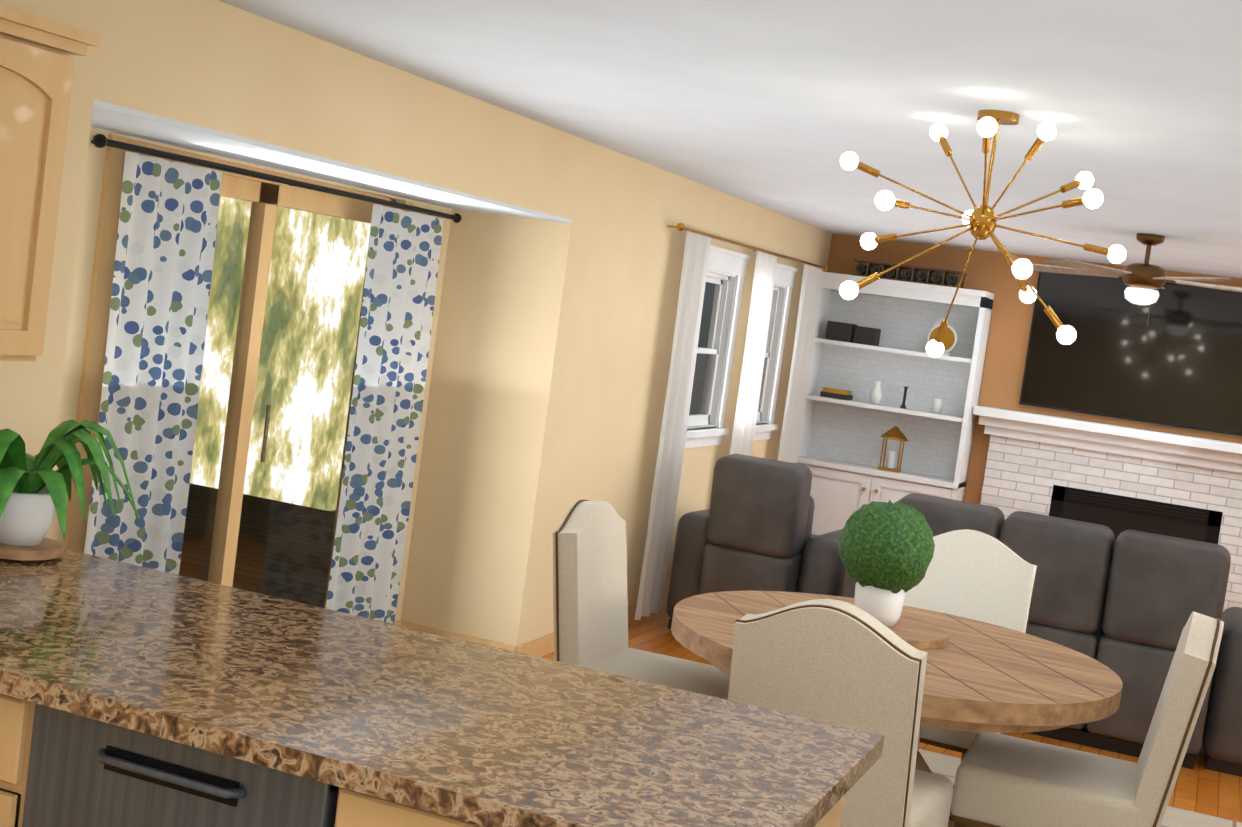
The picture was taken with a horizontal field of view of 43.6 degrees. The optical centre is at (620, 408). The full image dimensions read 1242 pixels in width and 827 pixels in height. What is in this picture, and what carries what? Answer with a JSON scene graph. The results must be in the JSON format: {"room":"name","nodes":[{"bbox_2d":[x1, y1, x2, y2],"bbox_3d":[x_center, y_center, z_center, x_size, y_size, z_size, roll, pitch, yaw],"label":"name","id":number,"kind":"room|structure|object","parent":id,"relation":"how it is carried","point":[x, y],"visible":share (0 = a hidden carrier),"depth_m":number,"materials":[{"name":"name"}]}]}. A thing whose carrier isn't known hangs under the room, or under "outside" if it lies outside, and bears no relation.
{"room":"dining room and kitchen","nodes":[
{"label":"dining room and kitchen","id":0,"kind":"room"},
{"bbox_2d":[0,0,1241,645],"bbox_3d":[2.188,0.488,4.418,8.020,2.370,12.140,9,4,21],"label":"wall","id":1,"kind":"structure","parent":0,"point":[554,322],"depth_m":6.99,"materials":[{"name":"paint"}]},
{"bbox_2d":[0,4,100,360],"bbox_3d":[-1.557,-0.483,3.063,0.349,0.740,1.030,9,4,21],"label":"upper cabinet","id":2,"kind":"object","parent":1,"relation":"attached to","point":[36,68],"visible":1,"depth_m":3.37,"materials":[{"name":"brown wood"}]},
{"bbox_2d":[63,134,413,607],"bbox_3d":[-1.438,0.096,5.901,0.116,1.990,1.940,9,4,21],"label":"sliding glass door","id":3,"kind":"structure","parent":1,"relation":"in","point":[266,197],"depth_m":5.86,"materials":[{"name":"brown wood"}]},
{"bbox_2d":[84,134,461,623],"bbox_3d":[-1.320,0.103,5.908,0.126,1.947,2.384,9,4,21],"label":"curtain","id":4,"kind":"object","parent":1,"relation":"hanging from","point":[162,279],"visible":0.81,"depth_m":5.33,"materials":[{"name":"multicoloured fabric"}]},
{"bbox_2d":[394,620,402,625],"bbox_3d":[-1.101,1.028,7.001,0.014,0.090,0.370,9,4,21],"label":"baseboard","id":5,"kind":"structure","parent":1,"relation":"attached to","point":[399,622],"depth_m":7.16,"materials":[{"name":"brown wood"}]},
{"bbox_2d":[402,620,515,651],"bbox_3d":[-0.755,1.068,7.089,0.600,0.090,0.014,9,4,21],"label":"baseboard","id":6,"kind":"structure","parent":1,"relation":"attached to","point":[404,623],"depth_m":7.07,"materials":[{"name":"brown wood"}]},
{"bbox_2d":[516,591,668,656],"bbox_3d":[0.365,1.084,9.093,0.014,0.090,4.564,9,4,21],"label":"baseboard","id":7,"kind":"structure","parent":1,"relation":"attached to","point":[541,646],"depth_m":7.25,"materials":[{"name":"brown wood"}]},
{"bbox_2d":[685,245,750,447],"bbox_3d":[0.467,-0.348,8.862,0.153,1.140,0.950,9,4,21],"label":"living room window","id":8,"kind":"structure","parent":1,"relation":"in","point":[726,270],"depth_m":9.17,"materials":[{"name":"white paint"}]},
{"bbox_2d":[634,223,827,619],"bbox_3d":[0.690,0.057,9.355,0.116,2.072,3.034,9,4,21],"label":"curtain","id":9,"kind":"object","parent":1,"relation":"hanging from","point":[667,477],"visible":0.79,"depth_m":8.41,"materials":[{"name":"white fabric"}]},
{"bbox_2d":[754,263,797,440],"bbox_3d":[0.890,-0.363,9.932,0.153,1.140,0.810,9,4,21],"label":"living room window","id":10,"kind":"structure","parent":1,"relation":"in","point":[781,296],"depth_m":10.19,"materials":[{"name":"white paint"}]},
{"bbox_2d":[1019,272,1241,435],"bbox_3d":[3.520,-0.371,10.245,1.620,0.930,0.052,9,4,21],"label":"wall-mounted tv","id":11,"kind":"object","parent":1,"relation":"attached to","point":[1176,361],"visible":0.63,"depth_m":10.26,"materials":[{"name":"black plastic"}]},
{"bbox_2d":[219,0,1241,278],"bbox_3d":[2.626,-0.679,4.228,7.420,0.080,12.140,9,4,21],"label":"ceiling","id":12,"kind":"structure","parent":0,"point":[779,106],"depth_m":4.66,"materials":[{"name":"paint"}]},
{"bbox_2d":[839,110,1125,357],"bbox_3d":[1.037,-0.502,4.553,0.834,0.733,0.823,9,4,21],"label":"sputnik chandelier","id":13,"kind":"object","parent":12,"relation":"hanging from","point":[980,221],"visible":1,"depth_m":4.53,"materials":[{"name":"gold metal"}]},
{"bbox_2d":[1031,233,1241,325],"bbox_3d":[2.656,-0.646,7.873,1.280,0.459,1.223,9,4,21],"label":"room ceiling fan","id":14,"kind":"object","parent":12,"relation":"hanging from","point":[1145,279],"visible":1,"depth_m":7.76,"materials":[{"name":"brown wood"}]},
{"bbox_2d":[541,608,1241,821],"bbox_3d":[3.708,1.684,7.942,7.420,0.060,4.500,9,4,21],"label":"floor","id":15,"kind":"structure","parent":0,"point":[1199,787],"depth_m":6.73,"materials":[{"name":"brown wood"}]},
{"bbox_2d":[666,454,845,628],"bbox_3d":[0.829,0.746,8.337,0.920,0.982,1.019,9,4,24],"label":"recliner armchair","id":16,"kind":"object","parent":15,"relation":"on","point":[750,529],"visible":0.6,"depth_m":7.90,"materials":[{"name":"grey leather"}]},
{"bbox_2d":[797,272,993,534],"bbox_3d":[1.819,0.160,10.762,1.170,2.080,0.357,9,4,21],"label":"bookshelf","id":17,"kind":"object","parent":15,"relation":"on","point":[840,448],"visible":0.58,"depth_m":10.81,"materials":[{"name":"white paint"}]},
{"bbox_2d":[820,387,852,399],"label":"decor","id":18,"kind":"object","parent":17,"relation":"on","point":[835,393],"depth_m":10.83,"materials":[{"name":"black paper"}]},
{"bbox_2d":[825,321,880,345],"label":"decor","id":19,"kind":"object","parent":17,"relation":"on","point":[846,332],"depth_m":10.77,"materials":[{"name":"black wood"}]},
{"bbox_2d":[870,381,881,404],"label":"decor","id":20,"kind":"object","parent":17,"relation":"on","point":[875,395],"depth_m":10.73,"materials":[{"name":"white ceramic"}]},
{"bbox_2d":[878,426,907,472],"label":"decor","id":21,"kind":"object","parent":17,"relation":"on","point":[894,433],"depth_m":10.70,"materials":[{"name":"gold metal"}]},
{"bbox_2d":[852,259,966,288],"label":"decor","id":22,"kind":"object","parent":17,"relation":"on","point":[932,275],"depth_m":10.60,"materials":[{"name":"black metal"}]},
{"bbox_2d":[932,398,942,413],"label":"decor","id":23,"kind":"object","parent":17,"relation":"on","point":[937,404],"depth_m":10.58,"materials":[{"name":"white ceramic"}]},
{"bbox_2d":[941,325,957,355],"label":"decor","id":24,"kind":"object","parent":17,"relation":"on","point":[950,338],"depth_m":10.55,"materials":[{"name":"gold metal"}]},
{"bbox_2d":[841,493,1241,776],"bbox_3d":[2.037,0.975,7.325,1.900,0.982,1.019,9,4,21],"label":"recliner sofa","id":25,"kind":"object","parent":15,"relation":"on","point":[1125,605],"visible":0.4,"depth_m":6.77,"materials":[{"name":"grey leather"}]},
{"bbox_2d":[972,406,1241,611],"bbox_3d":[3.360,0.793,10.216,2.230,1.310,0.255,9,4,21],"label":"fireplace surround","id":26,"kind":"object","parent":15,"relation":"on","point":[1117,480],"visible":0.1,"depth_m":10.23,"materials":[{"name":"white brick"}]},
{"bbox_2d":[918,749,1241,826],"bbox_3d":[0.911,1.649,2.886,7.120,0.060,8.320,9,4,21],"label":"rug","id":27,"kind":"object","parent":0,"point":[947,766],"depth_m":6.06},
{"bbox_2d":[0,697,34,826],"bbox_3d":[-1.125,0.889,3.097,0.355,0.875,0.685,9,4,21],"label":"base cabinet","id":28,"kind":"object","parent":27,"relation":"on","point":[16,718],"depth_m":2.72,"materials":[{"name":"brown wood"}]},
{"bbox_2d":[0,549,884,826],"bbox_3d":[-0.706,0.490,2.993,2.276,0.040,0.900,9,4,21],"label":"countertop","id":29,"kind":"structure","parent":28,"relation":"on","point":[450,728],"depth_m":2.75,"materials":[{"name":"brown stone"}]},
{"bbox_2d":[0,419,139,560],"bbox_3d":[-1.359,0.171,3.575,0.481,0.325,0.533,9,4,21],"label":"plant","id":30,"kind":"object","parent":29,"relation":"on","point":[30,502],"visible":1,"depth_m":3.52,"materials":[{"name":"green plant"}]},
{"bbox_2d":[22,703,338,826],"bbox_3d":[-0.690,0.965,2.889,0.600,0.869,0.653,9,4,21],"label":"dishwasher","id":31,"kind":"object","parent":27,"relation":"on","point":[83,771],"visible":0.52,"depth_m":2.60,"materials":[{"name":"black metal"}]},
{"bbox_2d":[334,789,842,826],"bbox_3d":[-0.080,1.056,2.701,0.665,0.875,0.697,9,4,21],"label":"base cabinet","id":32,"kind":"object","parent":27,"relation":"on","point":[352,810],"depth_m":2.45,"materials":[{"name":"brown wood"}]},
{"bbox_2d":[552,499,729,699],"bbox_3d":[0.098,0.849,5.119,0.656,1.022,0.506,9,4,19],"label":"dining chair","id":33,"kind":"object","parent":27,"relation":"on","point":[590,607],"visible":0.44,"depth_m":5.07,"materials":[{"name":"fabric"}]},
{"bbox_2d":[728,599,952,826],"bbox_3d":[0.574,0.980,4.112,0.506,1.022,0.656,9,4,24],"label":"dining chair","id":34,"kind":"object","parent":27,"relation":"on","point":[839,662],"visible":0.71,"depth_m":3.81,"materials":[{"name":"fabric"}]},
{"bbox_2d":[671,591,1122,826],"bbox_3d":[0.786,1.089,4.799,1.360,0.760,1.360,9,4,21],"label":"round dining table","id":35,"kind":"object","parent":27,"relation":"on","point":[980,676],"visible":0.31,"depth_m":4.53,"materials":[{"name":"brown wood"}]},
{"bbox_2d":[838,500,948,648],"bbox_3d":[0.827,0.493,4.882,0.460,0.416,0.460,9,4,21],"label":"centerpiece","id":36,"kind":"object","parent":35,"relation":"on","point":[885,551],"visible":0.88,"depth_m":4.79,"materials":[{"name":"green plant"}]},
{"bbox_2d":[903,529,1037,789],"bbox_3d":[1.139,0.958,5.576,0.506,1.022,0.656,9,4,25],"label":"dining chair","id":37,"kind":"object","parent":27,"relation":"on","point":[977,575],"visible":0.19,"depth_m":5.72,"materials":[{"name":"beige fabric"}]},
{"bbox_2d":[949,611,1223,826],"bbox_3d":[1.347,1.053,4.567,0.656,1.022,0.506,9,4,19],"label":"dining chair","id":38,"kind":"object","parent":27,"relation":"on","point":[1002,780],"visible":1,"depth_m":4.38,"materials":[{"name":"fabric"}]},
{"label":"outside","id":39,"kind":"structure","parent":0,"visible":0},
{"bbox_2d":[179,483,335,607],"bbox_3d":[-3.622,0.819,7.044,4.480,0.070,8.500,9,4,21],"label":"floor","id":40,"kind":"structure","parent":39,"point":[249,532],"depth_m":9.33,"materials":[{"name":"black"}]},
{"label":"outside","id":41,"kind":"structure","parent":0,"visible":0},
{"bbox_2d":[190,196,370,510],"bbox_3d":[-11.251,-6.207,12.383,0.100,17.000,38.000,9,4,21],"label":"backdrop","id":42,"kind":"structure","parent":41,"point":[278,472],"depth_m":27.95,"materials":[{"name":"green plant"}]}
]}

